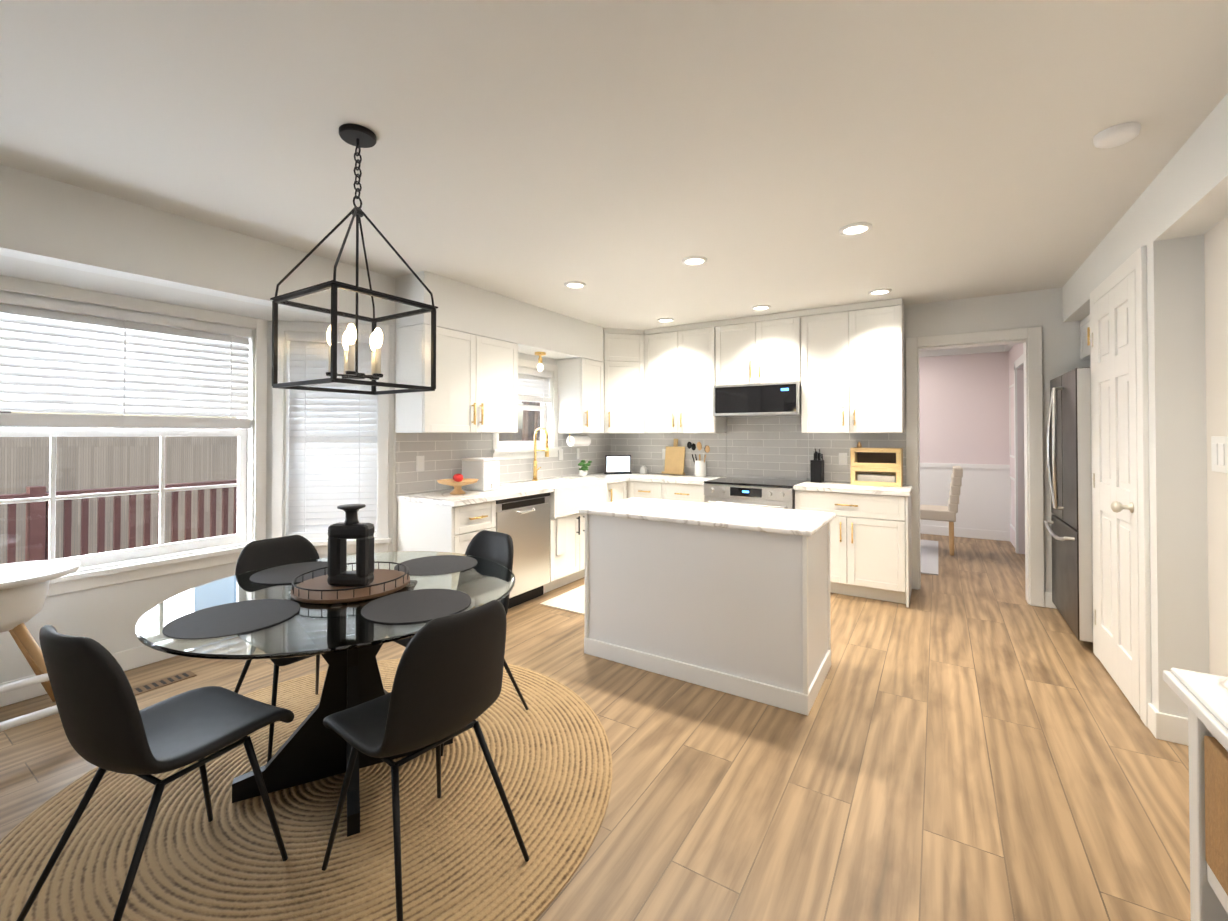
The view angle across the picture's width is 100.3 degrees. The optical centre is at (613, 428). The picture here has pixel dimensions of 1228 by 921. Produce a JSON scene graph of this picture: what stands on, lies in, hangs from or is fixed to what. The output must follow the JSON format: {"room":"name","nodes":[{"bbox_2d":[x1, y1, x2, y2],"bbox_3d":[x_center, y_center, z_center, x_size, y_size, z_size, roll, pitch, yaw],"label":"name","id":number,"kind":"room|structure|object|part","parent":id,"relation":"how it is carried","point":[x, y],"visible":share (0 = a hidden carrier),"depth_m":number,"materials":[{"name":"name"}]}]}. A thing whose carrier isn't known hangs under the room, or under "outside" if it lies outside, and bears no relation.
{"room":"kitchen","nodes":[
{"label":"kitchen","id":0,"kind":"room"},
{"bbox_2d":[0,289,254,682],"bbox_3d":[-3.092,0.320,2.830,0.150,2.200,2.040,0,-1,32],"label":"wall","id":1,"kind":"structure","parent":0,"point":[108,617],"depth_m":2.95,"materials":[{"name":"white paint"}]},
{"bbox_2d":[0,645,177,706],"bbox_3d":[-3.022,1.359,2.777,0.015,0.120,2.043,0,-1,32],"label":"trim","id":2,"kind":"structure","parent":1,"relation":"attached to","point":[132,658],"depth_m":3.00,"materials":[{"name":"white wood"}]},
{"bbox_2d":[0,275,390,596],"bbox_3d":[-2.639,0.061,2.945,0.797,1.680,2.752,0,-1,32],"label":"window","id":3,"kind":"structure","parent":1,"relation":"in","point":[131,564],"depth_m":3.42,"materials":[{"name":"white"}]},
{"bbox_3d":[-3.113,0.045,2.847,0.004,1.450,1.840,0,-1,32],"label":"bay window glass","id":4,"kind":"part","parent":3,"relation":"part of","materials":[{"name":"clear glass"}]},
{"bbox_2d":[0,290,251,427],"bbox_3d":[-3.058,-0.358,2.816,0.070,0.695,1.860,0,-1,32],"label":"window blind","id":5,"kind":"object","parent":3,"relation":"attached to","point":[60,356],"visible":0.94,"depth_m":3.01,"materials":[{"name":"white plastic"}]},
{"bbox_2d":[287,332,377,538],"bbox_3d":[-2.062,0.052,3.776,0.606,1.495,0.070,0,-1,-11],"label":"window blind","id":6,"kind":"object","parent":3,"relation":"attached to","point":[332,448],"visible":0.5,"depth_m":3.76,"materials":[{"name":"white plastic"}]},
{"bbox_2d":[0,255,354,323],"bbox_3d":[-2.841,-0.842,2.679,0.750,0.119,3.210,0,-1,32],"label":"soffit","id":7,"kind":"structure","parent":0,"point":[39,272],"depth_m":2.90,"materials":[{"name":"white paint"}]},
{"bbox_2d":[0,164,609,551],"bbox_3d":[-1.997,0.146,3.406,0.150,2.560,7.380,0,-1,32],"label":"wall","id":8,"kind":"structure","parent":0,"point":[44,220],"depth_m":2.69,"materials":[{"name":"white paint"}]},
{"bbox_2d":[395,324,517,432],"bbox_3d":[-1.235,-0.356,4.155,0.336,0.780,0.970,0,-1,32],"label":"upper cabinet","id":9,"kind":"object","parent":8,"relation":"attached to","point":[476,391],"depth_m":3.91,"materials":[{"name":"white wood"}]},
{"bbox_2d":[395,433,610,494],"bbox_3d":[-0.837,0.279,5.097,0.005,0.466,2.980,0,-1,32],"label":"backsplash","id":10,"kind":"structure","parent":8,"relation":"attached to","point":[443,454],"depth_m":4.37,"materials":[{"name":"tile"}]},
{"bbox_2d":[416,456,423,471],"bbox_3d":[-1.515,0.273,4.011,0.007,0.120,0.075,0,-1,32],"label":"electrical outlet","id":11,"kind":"object","parent":10,"relation":"attached to","point":[419,463],"visible":1,"depth_m":4.00,"materials":[{"name":"white plastic"}]},
{"bbox_2d":[559,449,562,459],"bbox_3d":[-0.570,0.279,5.508,0.007,0.120,0.075,0,-1,32],"label":"electrical outlet","id":12,"kind":"object","parent":10,"relation":"attached to","point":[560,454],"visible":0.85,"depth_m":5.51,"materials":[{"name":"white plastic"}]},
{"bbox_2d":[491,358,561,459],"bbox_3d":[-0.903,-0.191,5.096,0.200,0.970,0.980,0,-1,32],"label":"window","id":13,"kind":"structure","parent":8,"relation":"in","point":[505,450],"depth_m":5.30,"materials":[{"name":"white"}]},
{"bbox_3d":[-0.945,-0.206,5.123,0.004,0.740,0.740,0,-1,32],"label":"kitchen window glass","id":14,"kind":"part","parent":13,"relation":"part of","materials":[{"name":"clear glass"}]},
{"bbox_2d":[518,367,551,402],"bbox_3d":[-0.890,-0.439,5.091,0.070,0.325,0.770,0,-1,32],"label":"window blind","id":15,"kind":"object","parent":13,"relation":"attached to","point":[532,383],"visible":0.62,"depth_m":5.19,"materials":[{"name":"white"}]},
{"bbox_2d":[515,478,562,485],"bbox_3d":[-0.730,0.637,5.038,0.025,0.232,0.780,0,-1,32],"label":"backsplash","id":16,"kind":"structure","parent":8,"relation":"attached to","point":[552,479],"depth_m":4.90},
{"bbox_2d":[557,358,602,433],"bbox_3d":[-0.332,-0.341,5.546,0.379,0.780,0.446,0,-1,32],"label":"upper cabinet","id":17,"kind":"object","parent":8,"relation":"attached to","point":[580,380],"depth_m":5.39,"materials":[{"name":"white wood"}]},
{"bbox_2d":[571,478,594,481],"bbox_3d":[-0.300,0.640,5.242,0.535,0.232,0.025,0,-1,32],"label":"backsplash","id":18,"kind":"structure","parent":8,"relation":"attached to","point":[572,479],"depth_m":5.28,"materials":[{"name":"white stone"}]},
{"bbox_2d":[266,321,393,557],"bbox_3d":[-2.079,0.330,3.811,0.856,2.200,0.150,0,-1,-11],"label":"wall","id":19,"kind":"structure","parent":0,"point":[269,441],"depth_m":3.67,"materials":[{"name":"white paint"}]},
{"bbox_2d":[395,271,602,361],"bbox_3d":[-0.878,-0.931,4.739,0.332,0.377,2.328,0,-1,32],"label":"soffit","id":20,"kind":"structure","parent":0,"point":[527,328],"depth_m":4.29,"materials":[{"name":"white paint"}]},
{"bbox_2d":[535,352,545,370],"bbox_3d":[-0.717,-0.640,4.984,0.110,0.200,0.110,0,-1,32],"label":"light","id":21,"kind":"object","parent":20,"relation":"attached to","point":[539,366],"visible":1,"depth_m":4.96,"materials":[{"name":"gold metal"}]},
{"bbox_2d":[555,482,606,513],"bbox_3d":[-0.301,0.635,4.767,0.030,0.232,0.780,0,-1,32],"label":"sink","id":22,"kind":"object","parent":0,"relation":"attached to","point":[567,498],"depth_m":4.73,"materials":[{"name":"white ceramic"}]},
{"bbox_2d":[0,533,1190,920],"bbox_3d":[0.854,1.457,3.497,6.600,0.060,10.600,0,-1,32],"label":"floor","id":23,"kind":"structure","parent":0,"point":[970,737],"depth_m":2.10,"materials":[{"name":"brown wood"}]},
{"bbox_2d":[0,560,79,730],"bbox_3d":[-2.819,1.032,2.272,0.630,0.777,0.630,0,-1,32],"label":"chair","id":24,"kind":"object","parent":23,"relation":"on","point":[24,587],"visible":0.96,"depth_m":2.29,"materials":[{"name":"white plastic"}]},
{"bbox_2d":[132,671,196,695],"bbox_3d":[-2.523,1.417,2.850,0.100,0.006,0.300,0,-1,32],"label":"floor vent","id":25,"kind":"object","parent":23,"relation":"in","point":[160,684],"depth_m":2.86,"materials":[{"name":"brown"}]},
{"bbox_3d":[-2.525,1.414,2.847,0.070,0.001,0.253,0,-1,32],"label":"black floor air vent","id":26,"kind":"part","parent":25,"relation":"part of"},
{"bbox_2d":[0,658,611,920],"bbox_3d":[-1.081,1.407,2.117,2.150,0.010,2.150,0,-1,32],"label":"rug","id":27,"kind":"object","parent":23,"relation":"on","point":[462,858],"visible":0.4,"depth_m":1.76,"materials":[{"name":"wicker"}]},
{"bbox_2d":[16,625,293,920],"bbox_3d":[-1.339,0.962,1.545,0.440,0.862,0.529,0,-1,24],"label":"chair","id":28,"kind":"object","parent":27,"relation":"on","point":[108,724],"visible":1,"depth_m":1.37,"materials":[{"name":"black leather"}]},
{"bbox_2d":[234,535,319,762],"bbox_3d":[-1.481,0.970,2.402,0.543,0.863,0.455,0,-1,32],"label":"chair","id":29,"kind":"object","parent":27,"relation":"on","point":[259,554],"visible":0.1,"depth_m":2.48,"materials":[{"name":"black leather"}]},
{"bbox_2d":[135,551,514,836],"bbox_3d":[-1.081,1.028,2.121,1.320,0.744,1.320,0,-1,32],"label":"table","id":30,"kind":"object","parent":27,"relation":"on","point":[346,641],"visible":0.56,"depth_m":1.99,"materials":[{"name":"clear glass"}]},
{"bbox_2d":[162,599,299,638],"bbox_3d":[-1.305,0.650,1.770,0.380,0.003,0.380,0,-1,32],"label":"placemat","id":31,"kind":"object","parent":30,"relation":"on","point":[231,619],"visible":1,"depth_m":1.74,"materials":[{"name":"grey fabric"}]},
{"bbox_2d":[250,561,327,583],"bbox_3d":[-1.436,0.656,2.349,0.380,0.003,0.380,0,-1,32],"label":"placemat","id":32,"kind":"object","parent":30,"relation":"on","point":[286,574],"visible":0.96,"depth_m":2.32,"materials":[{"name":"grey fabric"}]},
{"bbox_3d":[-1.081,0.663,2.125,1.320,0.014,1.320,0,-1,32],"label":"glass","id":33,"kind":"part","parent":30,"relation":"part of","materials":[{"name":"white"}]},
{"bbox_2d":[290,561,409,603],"bbox_3d":[-1.081,0.629,2.126,0.440,0.052,0.440,0,-1,32],"label":"tray","id":34,"kind":"object","parent":30,"relation":"on","point":[318,590],"visible":0.9,"depth_m":2.04,"materials":[{"name":"brown wood"}]},
{"bbox_2d":[327,504,374,585],"bbox_3d":[-1.075,0.476,2.100,0.172,0.323,0.135,0,-1,32],"label":"lantern","id":35,"kind":"object","parent":34,"relation":"on","point":[349,527],"visible":1,"depth_m":2.07,"materials":[{"name":"black metal"}]},
{"bbox_2d":[361,589,470,623],"bbox_3d":[-0.726,0.651,1.901,0.380,0.003,0.380,0,-1,32],"label":"placemat","id":36,"kind":"object","parent":30,"relation":"on","point":[415,606],"visible":0.96,"depth_m":1.87,"materials":[{"name":"grey fabric"}]},
{"bbox_2d":[394,555,476,575],"bbox_3d":[-0.857,0.657,2.480,0.380,0.003,0.380,0,-1,32],"label":"placemat","id":37,"kind":"object","parent":30,"relation":"on","point":[435,565],"visible":0.98,"depth_m":2.46,"materials":[{"name":"grey fabric"}]},
{"bbox_2d":[322,600,529,920],"bbox_3d":[-0.616,0.962,1.650,0.528,0.863,0.440,0,-1,38],"label":"chair","id":38,"kind":"object","parent":27,"relation":"on","point":[447,683],"visible":1,"depth_m":1.49,"materials":[{"name":"black leather"}]},
{"bbox_2d":[393,530,528,755],"bbox_3d":[-0.762,0.971,2.495,0.440,0.863,0.528,0,-1,38],"label":"chair","id":39,"kind":"object","parent":27,"relation":"on","point":[494,546],"visible":0.33,"depth_m":2.63,"materials":[{"name":"black leather"}]},
{"bbox_2d":[396,498,498,553],"bbox_3d":[-1.257,0.981,3.853,0.606,0.900,0.420,0,-1,32],"label":"base cabinet","id":40,"kind":"object","parent":23,"relation":"on","point":[421,526],"depth_m":3.67,"materials":[{"name":"white wood"}]},
{"bbox_2d":[396,483,554,505],"bbox_3d":[-1.071,0.521,4.121,0.632,0.035,1.083,0,-1,32],"label":"countertop","id":41,"kind":"structure","parent":40,"relation":"on","point":[468,499],"depth_m":3.91,"materials":[{"name":"white stone"}]},
{"bbox_2d":[437,473,478,494],"bbox_3d":[-1.205,0.422,3.956,0.310,0.157,0.310,0,-1,32],"label":"fruit bowl","id":42,"kind":"object","parent":41,"relation":"on","point":[458,481],"visible":1,"depth_m":3.92,"materials":[{"name":"brown wood"}]},
{"bbox_2d":[461,457,499,490],"bbox_3d":[-1.094,0.373,4.241,0.287,0.261,0.184,0,-1,32],"label":"bread box","id":43,"kind":"object","parent":41,"relation":"on","point":[485,471],"visible":0.98,"depth_m":4.17,"materials":[{"name":"white"}]},
{"bbox_2d":[495,498,550,608],"bbox_3d":[-0.936,1.036,4.315,0.564,0.800,0.695,0,-1,32],"label":"dishwasher","id":44,"kind":"object","parent":23,"relation":"on","point":[527,521],"depth_m":4.17,"materials":[{"name":"silver metal"}]},
{"bbox_2d":[555,510,580,517],"bbox_3d":[-0.515,0.765,4.900,0.535,0.025,0.830,0,-1,32],"label":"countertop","id":45,"kind":"structure","parent":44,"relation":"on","point":[572,511],"depth_m":4.55,"materials":[{"name":"white stone"}]},
{"bbox_2d":[511,478,610,589],"bbox_3d":[-0.552,0.993,4.960,0.618,0.900,0.925,0,-1,32],"label":"base cabinet","id":46,"kind":"object","parent":23,"relation":"on","point":[567,534],"depth_m":4.65,"materials":[{"name":"white wood"}]},
{"bbox_2d":[567,472,634,481],"bbox_3d":[-0.056,0.538,5.730,0.632,0.035,1.055,0,-1,32],"label":"countertop","id":47,"kind":"structure","parent":46,"relation":"on","point":[603,477],"depth_m":5.44,"materials":[{"name":"white stone"}]},
{"bbox_2d":[578,460,591,476],"bbox_3d":[-0.326,0.428,5.568,0.176,0.180,0.175,0,-1,32],"label":"plant","id":48,"kind":"object","parent":47,"relation":"on","point":[583,470],"visible":1,"depth_m":5.55,"materials":[{"name":"green plant"}]},
{"bbox_2d":[604,455,631,473],"bbox_3d":[0.045,0.415,5.963,0.320,0.214,0.080,0,-1,-13],"label":"photo frame","id":49,"kind":"object","parent":47,"relation":"on","point":[617,464],"visible":1,"depth_m":5.94,"materials":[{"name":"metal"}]},
{"bbox_2d":[640,465,646,473],"bbox_3d":[0.346,0.475,5.963,0.074,0.094,0.054,0,-1,32],"label":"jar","id":50,"kind":"object","parent":47,"relation":"on","point":[643,469],"visible":1,"depth_m":5.94,"materials":[{"name":"white ceramic"}]},
{"bbox_2d":[540,584,584,614],"bbox_3d":[0.003,1.434,4.566,0.620,0.008,1.300,0,-1,32],"label":"mat","id":51,"kind":"object","parent":23,"relation":"on","point":[573,600],"visible":0.21,"depth_m":4.23,"materials":[{"name":"beige fabric"}]},
{"bbox_2d":[611,482,626,501],"bbox_3d":[-0.243,0.998,5.448,0.618,0.900,0.480,0,-1,32],"label":"base cabinet","id":52,"kind":"object","parent":23,"relation":"on","point":[618,489],"depth_m":5.37,"materials":[{"name":"white wood"}]},
{"bbox_2d":[635,482,666,499],"bbox_3d":[0.498,1.000,5.646,0.488,0.900,0.606,0,-1,32],"label":"base cabinet","id":53,"kind":"object","parent":23,"relation":"on","point":[651,490],"depth_m":5.36,"materials":[{"name":"white wood"}]},
{"bbox_2d":[667,482,704,502],"bbox_3d":[0.832,0.998,5.435,0.534,0.900,0.606,0,-1,32],"label":"base cabinet","id":54,"kind":"object","parent":23,"relation":"on","point":[676,491],"depth_m":5.16,"materials":[{"name":"white wood"}]},
{"bbox_2d":[635,474,718,485],"bbox_3d":[0.686,0.536,5.512,0.856,0.035,0.632,0,-1,32],"label":"countertop","id":55,"kind":"structure","parent":54,"relation":"on","point":[688,480],"depth_m":5.33,"materials":[{"name":"white stone"}]},
{"bbox_2d":[662,439,684,474],"bbox_3d":[0.678,0.317,5.798,0.260,0.406,0.120,0,-1,32],"label":"cutting board","id":56,"kind":"object","parent":55,"relation":"on","point":[674,459],"visible":1,"depth_m":5.80,"materials":[{"name":"brown wood"}]},
{"bbox_2d":[687,442,709,476],"bbox_3d":[0.929,0.329,5.554,0.261,0.379,0.128,0,-1,32],"label":"utensil crock","id":57,"kind":"object","parent":55,"relation":"on","point":[700,467],"visible":1,"depth_m":5.50,"materials":[{"name":"white ceramic"}]},
{"bbox_2d":[584,514,830,714],"bbox_3d":[0.556,0.981,3.170,1.358,0.885,0.648,0,-1,32],"label":"kitchen island","id":58,"kind":"object","parent":23,"relation":"on","point":[742,613],"visible":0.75,"depth_m":2.84,"materials":[{"name":"white paint"}]},
{"bbox_2d":[579,497,835,536],"bbox_3d":[0.556,0.522,3.175,1.410,0.032,0.700,0,-1,32],"label":"island countertop","id":59,"kind":"structure","parent":58,"relation":"on","point":[807,523],"depth_m":3.01,"materials":[{"name":"stone"}]},
{"bbox_2d":[704,474,807,509],"bbox_3d":[1.389,0.956,5.025,0.834,0.935,0.698,0,-1,32],"label":"range","id":60,"kind":"object","parent":23,"relation":"on","point":[762,491],"visible":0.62,"depth_m":4.81,"materials":[{"name":"silver metal"}]},
{"bbox_2d":[793,486,911,607],"bbox_3d":[2.148,0.989,4.604,0.884,0.900,0.606,0,-1,32],"label":"base cabinet","id":61,"kind":"object","parent":23,"relation":"on","point":[871,534],"depth_m":4.29,"materials":[{"name":"white wood"}]},
{"bbox_2d":[795,482,912,497],"bbox_3d":[2.144,0.526,4.592,0.896,0.035,0.632,0,-1,32],"label":"countertop","id":62,"kind":"structure","parent":61,"relation":"on","point":[831,487],"depth_m":4.41,"materials":[{"name":"white stone"}]},
{"bbox_2d":[810,448,823,482],"bbox_3d":[1.959,0.347,4.940,0.100,0.329,0.140,0,-1,32],"label":"knife block","id":63,"kind":"object","parent":62,"relation":"on","point":[817,468],"visible":1,"depth_m":4.89,"materials":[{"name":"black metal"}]},
{"bbox_2d":[850,441,902,486],"bbox_3d":[2.381,0.311,4.650,0.405,0.395,0.240,0,-1,32],"label":"bread box","id":64,"kind":"object","parent":62,"relation":"on","point":[876,467],"visible":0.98,"depth_m":4.60,"materials":[{"name":"brown wood"}]},
{"bbox_2d":[920,540,937,574],"bbox_3d":[2.265,1.455,6.716,3.350,0.012,1.850,0,-1,32],"label":"area rug","id":65,"kind":"object","parent":23,"relation":"on","point":[929,555],"visible":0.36,"depth_m":5.73,"materials":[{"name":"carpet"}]},
{"bbox_2d":[920,466,962,555],"bbox_3d":[3.798,0.943,6.079,0.548,0.998,0.480,0,-1,32],"label":"dining chair","id":66,"kind":"object","parent":23,"relation":"on","point":[940,513],"visible":0.79,"depth_m":5.80,"materials":[{"name":"beige fabric"}]},
{"bbox_2d":[1044,367,1092,642],"bbox_3d":[3.575,0.517,3.473,0.962,1.820,0.903,0,-1,32],"label":"fridge","id":67,"kind":"object","parent":23,"relation":"on","point":[1069,454],"visible":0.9,"depth_m":3.43,"materials":[{"name":"silver metal"}]},
{"bbox_2d":[1163,668,1227,920],"bbox_3d":[1.122,0.954,0.442,0.580,0.880,1.270,0,-1,32],"label":"console","id":68,"kind":"object","parent":23,"relation":"on","point":[1203,697],"visible":1,"depth_m":1.03,"materials":[{"name":"white wood"}]},
{"bbox_2d":[0,0,1227,332],"bbox_3d":[1.222,-1.185,3.293,5.730,0.100,10.600,0,-1,32],"label":"ceiling","id":69,"kind":"structure","parent":0,"point":[620,158],"depth_m":1.98,"materials":[{"name":"white paint"}]},
{"bbox_2d":[270,123,437,394],"bbox_3d":[-0.997,-0.650,1.992,0.424,0.996,0.424,0,-1,32],"label":"pendant light","id":70,"kind":"object","parent":69,"relation":"hanging from","point":[358,136],"visible":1,"depth_m":1.97,"materials":[{"name":"black metal"}]},
{"bbox_2d":[328,345,380,374],"bbox_3d":[-0.999,-0.260,1.993,0.181,0.098,0.182,0,-1,32],"label":"candle","id":71,"kind":"object","parent":70,"relation":"on","point":[352,354],"depth_m":1.97,"materials":[{"name":"beige wax"}]},
{"bbox_3d":[-0.999,-0.351,1.994,0.191,0.080,0.194,0,-1,32],"label":"bulb","id":72,"kind":"part","parent":70,"relation":"part of","materials":[{"name":"beige glass"}]},
{"bbox_2d":[564,281,585,288],"bbox_3d":[-0.304,-1.122,4.009,0.170,0.012,0.170,0,-1,32],"label":"recessed light","id":73,"kind":"object","parent":69,"relation":"in","point":[573,284],"visible":0.92,"depth_m":3.99,"materials":[{"name":"white"}]},
{"bbox_2d":[657,318,673,321],"bbox_3d":[0.527,-1.108,5.245,0.170,0.012,0.170,0,-1,32],"label":"recessed light","id":74,"kind":"object","parent":69,"relation":"in","point":[664,320],"visible":0.94,"depth_m":5.23,"materials":[{"name":"white"}]},
{"bbox_2d":[682,256,706,265],"bbox_3d":[0.541,-1.128,3.452,0.170,0.012,0.170,0,-1,32],"label":"recessed light","id":75,"kind":"object","parent":69,"relation":"in","point":[693,260],"visible":0.98,"depth_m":3.44,"materials":[{"name":"white"}]},
{"bbox_2d":[751,305,770,309],"bbox_3d":[1.353,-1.114,4.723,0.170,0.012,0.170,0,-1,32],"label":"recessed light","id":76,"kind":"object","parent":69,"relation":"in","point":[760,307],"visible":0.98,"depth_m":4.71,"materials":[{"name":"white"}]},
{"bbox_2d":[839,222,871,235],"bbox_3d":[1.374,-1.133,2.918,0.170,0.012,0.170,0,-1,32],"label":"recessed light","id":77,"kind":"object","parent":69,"relation":"in","point":[853,229],"visible":0.9,"depth_m":2.90,"materials":[{"name":"white"}]},
{"bbox_2d":[868,288,891,294],"bbox_3d":[2.179,-1.120,4.202,0.170,0.012,0.170,0,-1,32],"label":"recessed light","id":78,"kind":"object","parent":69,"relation":"in","point":[880,291],"visible":1,"depth_m":4.19,"materials":[{"name":"white"}]},
{"bbox_2d":[1093,122,1140,147],"bbox_3d":[1.948,-1.132,1.989,0.132,0.035,0.132,0,-1,32],"label":"smoke detector","id":79,"kind":"object","parent":69,"relation":"attached to","point":[1117,135],"visible":1,"depth_m":1.96,"materials":[{"name":"white plastic"}]},
{"bbox_2d":[610,287,1089,592],"bbox_3d":[2.292,0.163,4.974,5.730,2.560,0.150,0,-1,32],"label":"wall","id":80,"kind":"structure","parent":0,"point":[1060,337],"depth_m":4.20,"materials":[{"name":"white paint"}]},
{"bbox_2d":[603,328,646,432],"bbox_3d":[0.068,-0.527,5.868,0.715,1.158,0.717,0,-1,32],"label":"upper cabinet","id":81,"kind":"object","parent":80,"relation":"attached to","point":[624,350],"depth_m":5.68,"materials":[{"name":"white wood"}]},
{"bbox_2d":[647,320,725,432],"bbox_3d":[0.776,-0.529,5.621,0.935,1.158,0.379,0,-1,32],"label":"upper cabinet","id":82,"kind":"object","parent":80,"relation":"attached to","point":[684,362],"depth_m":5.47,"materials":[{"name":"white wood"}]},
{"bbox_2d":[711,378,802,417],"bbox_3d":[1.467,-0.283,5.161,0.840,0.305,0.407,0,-1,32],"label":"microwave","id":83,"kind":"object","parent":80,"relation":"attached to","point":[728,399],"depth_m":4.99,"materials":[{"name":"black"}]},
{"bbox_2d":[611,416,905,484],"bbox_3d":[1.305,0.263,5.504,3.183,0.772,0.005,0,-1,32],"label":"backsplash","id":84,"kind":"structure","parent":80,"relation":"attached to","point":[776,446],"depth_m":5.37,"materials":[{"name":"tile"}]},
{"bbox_2d":[662,449,665,458],"bbox_3d":[0.594,0.293,5.945,0.075,0.120,0.007,0,-1,32],"label":"electrical outlet","id":85,"kind":"object","parent":84,"relation":"attached to","point":[663,453],"visible":0.58,"depth_m":5.96,"materials":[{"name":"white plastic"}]},
{"bbox_2d":[839,453,846,464],"bbox_3d":[2.201,0.292,4.931,0.075,0.120,0.007,0,-1,32],"label":"electrical outlet","id":86,"kind":"object","parent":84,"relation":"attached to","point":[842,458],"visible":1,"depth_m":4.93,"materials":[{"name":"white plastic"}]},
{"bbox_2d":[723,310,802,381],"bbox_3d":[1.488,-0.776,5.200,0.840,0.673,0.336,0,-1,32],"label":"upper cabinet","id":87,"kind":"object","parent":80,"relation":"attached to","point":[763,348],"depth_m":5.02,"materials":[{"name":"white wood"}]},
{"bbox_2d":[801,298,904,432],"bbox_3d":[2.173,-0.539,4.764,0.899,1.158,0.336,0,-1,32],"label":"upper cabinet","id":88,"kind":"object","parent":80,"relation":"attached to","point":[837,369],"depth_m":4.58,"materials":[{"name":"white wood"}]},
{"bbox_2d":[906,326,1056,608],"bbox_3d":[3.149,0.307,4.420,1.090,2.260,0.170,0,-1,32],"label":"trim","id":89,"kind":"structure","parent":80,"relation":"attached to","point":[1031,337],"depth_m":4.22,"materials":[{"name":"white"}]},
{"bbox_2d":[1080,314,1089,359],"bbox_3d":[3.698,0.289,3.416,0.782,2.275,0.970,0,-1,32],"label":"upper cabinet","id":90,"kind":"object","parent":80,"relation":"attached to","point":[1084,338],"visible":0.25,"depth_m":3.90,"materials":[{"name":"white wood"}]},
{"bbox_2d":[919,351,1009,464],"bbox_3d":[3.373,0.194,7.886,4.590,2.560,0.150,0,-1,32],"label":"wall","id":91,"kind":"structure","parent":0,"point":[964,408],"depth_m":6.93,"materials":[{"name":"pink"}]},
{"bbox_2d":[919,345,1002,540],"bbox_3d":[3.254,0.193,7.837,4.440,2.560,0.060,0,-1,32],"label":"trim","id":92,"kind":"structure","parent":91,"relation":"attached to","point":[984,508],"depth_m":6.90,"materials":[{"name":"white"}]},
{"bbox_2d":[1009,343,1024,553],"bbox_3d":[4.439,0.168,5.416,0.150,2.560,2.890,0,-1,32],"label":"wall","id":93,"kind":"structure","parent":0,"point":[1015,352],"depth_m":5.98,"materials":[{"name":"white paint"}]},
{"bbox_2d":[1003,344,1023,553],"bbox_3d":[4.332,0.168,5.442,0.060,2.560,2.820,0,-1,32],"label":"trim","id":94,"kind":"structure","parent":93,"relation":"attached to","point":[1007,478],"depth_m":6.37,"materials":[{"name":"white wood"}]},
{"bbox_2d":[1063,251,1094,321],"bbox_3d":[3.673,-0.994,3.446,0.850,0.280,0.980,0,-1,32],"label":"wall","id":95,"kind":"structure","parent":0,"point":[1078,287],"depth_m":3.65,"materials":[{"name":"white paint"}]},
{"bbox_2d":[1094,93,1227,717],"bbox_3d":[1.744,0.114,0.377,0.850,2.560,6.250,0,-1,32],"label":"wall","id":96,"kind":"structure","parent":0,"point":[1179,602],"depth_m":2.32,"materials":[{"name":"white paint"}]},
{"bbox_2d":[1092,333,1095,624],"bbox_3d":[2.998,0.309,3.204,0.004,1.820,0.018,0,-1,32],"label":"hinge","id":97,"kind":"object","parent":96,"relation":"attached to","point":[1094,487],"visible":0.98,"depth_m":3.20,"materials":[{"name":"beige metal"}]},
{"bbox_2d":[1090,246,1151,726],"bbox_3d":[2.792,0.275,2.854,0.022,2.290,0.980,0,-1,32],"label":"door","id":98,"kind":"structure","parent":96,"relation":"attached to","point":[1116,479],"depth_m":2.72,"materials":[{"name":"white"}]},
{"bbox_2d":[1111,501,1133,512],"bbox_3d":[2.574,0.397,2.600,0.078,0.060,0.060,0,-1,32],"label":"door knob","id":99,"kind":"object","parent":98,"relation":"attached to","point":[1116,506],"depth_m":2.59,"materials":[{"name":"beige"}]},
{"bbox_2d":[1204,217,1227,676],"bbox_3d":[1.303,0.110,0.035,0.150,2.560,5.200,0,-1,32],"label":"wall","id":100,"kind":"structure","parent":0,"point":[1216,286],"depth_m":2.19,"materials":[{"name":"white paint"}]},
{"bbox_2d":[1211,436,1227,472],"bbox_3d":[2.537,0.107,2.143,0.011,0.149,0.147,0,-1,32],"label":"switch plate","id":101,"kind":"object","parent":100,"relation":"attached to","point":[1219,453],"visible":1,"depth_m":2.14,"materials":[{"name":"white plastic"}]},
{"label":"outside","id":102,"kind":"structure","parent":0,"visible":0},
{"bbox_3d":[-12.803,2.669,12.104,25.500,0.300,37.000,0,-1,32],"label":"ground","id":103,"kind":"structure","parent":102,"visible":0},
{"bbox_2d":[0,480,236,563],"bbox_3d":[-5.581,1.460,1.882,3.040,1.900,9.400,0,-1,32],"label":"railing","id":104,"kind":"object","parent":103,"relation":"on","point":[41,535],"depth_m":5.15,"materials":[{"name":"brown wood"}]},
{"bbox_2d":[0,426,521,564],"bbox_3d":[-15.551,1.263,13.854,19.000,2.550,37.000,0,-1,32],"label":"fence","id":105,"kind":"object","parent":103,"relation":"on","point":[77,464],"depth_m":8.15,"materials":[{"name":"brown wood"}]},
{"bbox_2d":[0,395,539,440],"bbox_3d":[-8.512,-4.008,9.406,12.612,13.008,24.236,0,-1,32],"label":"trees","id":106,"kind":"object","parent":103,"relation":"on","point":[535,421],"depth_m":11.24,"materials":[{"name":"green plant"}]}
]}

